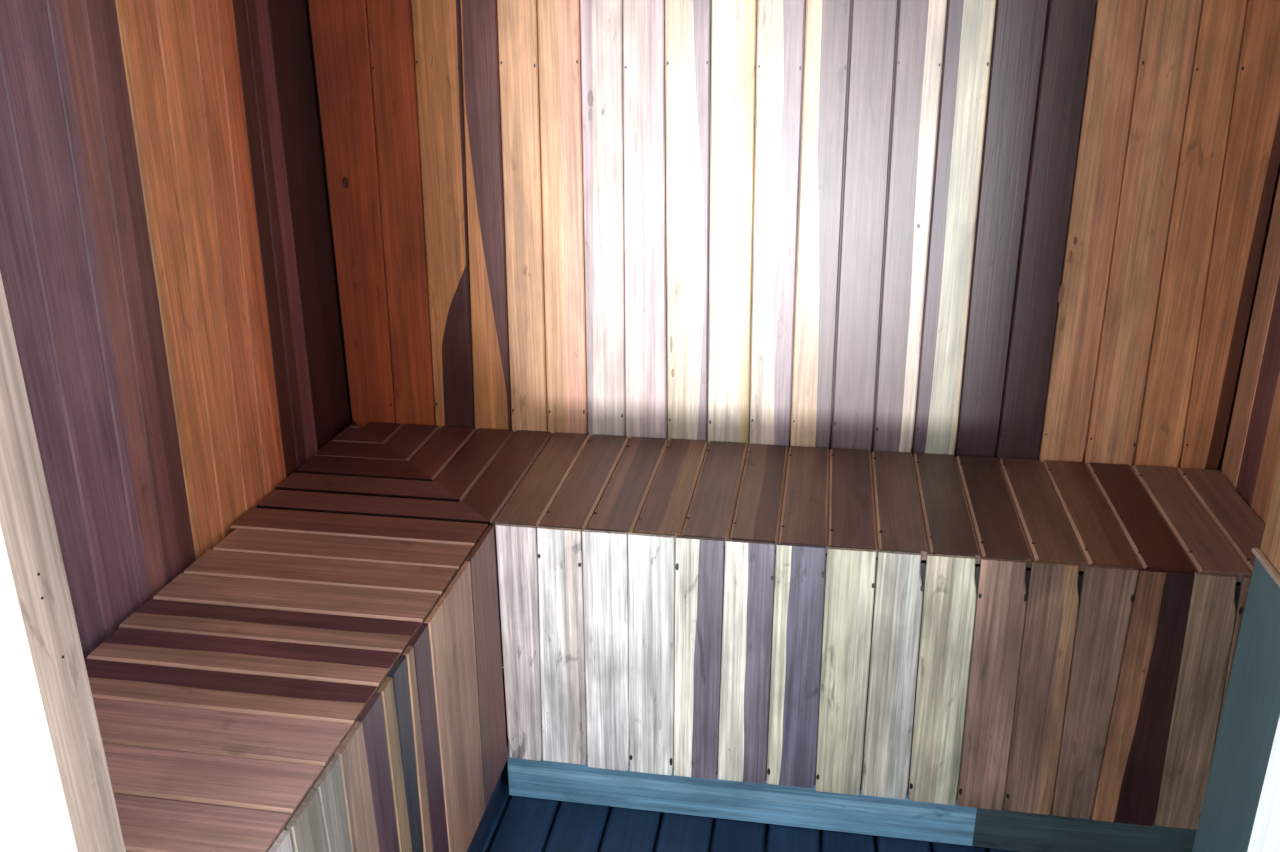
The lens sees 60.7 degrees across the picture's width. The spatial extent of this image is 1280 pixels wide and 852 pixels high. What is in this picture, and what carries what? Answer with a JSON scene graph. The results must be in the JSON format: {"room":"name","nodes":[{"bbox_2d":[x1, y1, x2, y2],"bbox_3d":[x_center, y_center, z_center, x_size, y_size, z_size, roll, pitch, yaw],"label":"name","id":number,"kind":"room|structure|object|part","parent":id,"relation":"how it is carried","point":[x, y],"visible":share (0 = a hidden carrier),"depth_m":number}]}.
{"room":"sauna","nodes":[
{"label":"sauna","id":0,"kind":"room"},
{"bbox_2d":[0,550,71,851],"bbox_3d":[-0.003,0.338,0.805,1.875,2.750,0.050,3,21,9],"label":"wall","id":1,"kind":"structure","parent":0,"point":[32,819],"depth_m":0.83},
{"bbox_2d":[0,272,125,851],"bbox_3d":[-0.439,0.160,0.817,0.004,1.980,0.052,3,21,9],"label":"trim","id":2,"kind":"structure","parent":1,"relation":"attached to","point":[31,554],"depth_m":0.81},
{"bbox_2d":[0,0,349,658],"bbox_3d":[-0.775,-0.216,1.576,0.050,2.150,1.500,3,21,9],"label":"wall","id":3,"kind":"structure","parent":0,"point":[167,266],"depth_m":1.67},
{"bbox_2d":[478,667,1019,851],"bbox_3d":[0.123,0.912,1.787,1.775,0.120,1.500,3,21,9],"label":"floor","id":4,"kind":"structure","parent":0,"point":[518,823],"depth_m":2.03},
{"bbox_2d":[84,421,1264,851],"bbox_3d":[0.124,0.567,1.681,1.776,0.598,1.451,3,21,9],"label":"bench","id":5,"kind":"object","parent":4,"relation":"on","point":[1013,654],"visible":0.98,"depth_m":1.86},
{"bbox_3d":[-0.530,0.260,1.685,0.448,0.017,1.447,3,21,9],"label":"seat","id":6,"kind":"part","parent":5,"relation":"part of"},
{"bbox_3d":[-0.342,0.570,1.533,0.020,0.487,1.013,3,21,9],"label":"panel","id":7,"kind":"part","parent":5,"relation":"part of"},
{"bbox_3d":[0.227,0.121,2.040,1.733,0.018,0.439,3,21,9],"label":"seat","id":8,"kind":"part","parent":5,"relation":"part of"},
{"bbox_3d":[0.398,0.433,1.886,1.312,0.489,0.020,3,21,9],"label":"panel","id":9,"kind":"part","parent":5,"relation":"part of"},
{"bbox_2d":[305,0,1279,666],"bbox_3d":[0.246,-0.420,2.100,1.815,2.150,0.050,3,21,9],"label":"wall","id":10,"kind":"structure","parent":0,"point":[1019,229],"depth_m":2.08},
{"bbox_2d":[1221,176,1279,574],"bbox_3d":[0.980,-0.121,1.294,0.141,2.150,1.500,3,21,9],"label":"wall","id":11,"kind":"structure","parent":0,"point":[1251,461],"depth_m":1.93},
{"bbox_2d":[1192,548,1279,851],"bbox_3d":[0.867,0.664,1.339,0.010,0.649,0.991,3,21,9],"label":"wainscot panel","id":12,"kind":"object","parent":11,"relation":"attached to","point":[1251,709],"visible":1,"depth_m":1.68},
{"bbox_2d":[1247,716,1279,851],"bbox_3d":[0.408,0.205,0.681,0.004,1.980,0.052,3,21,9],"label":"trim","id":13,"kind":"structure","parent":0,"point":[1265,835],"depth_m":0.71}
]}

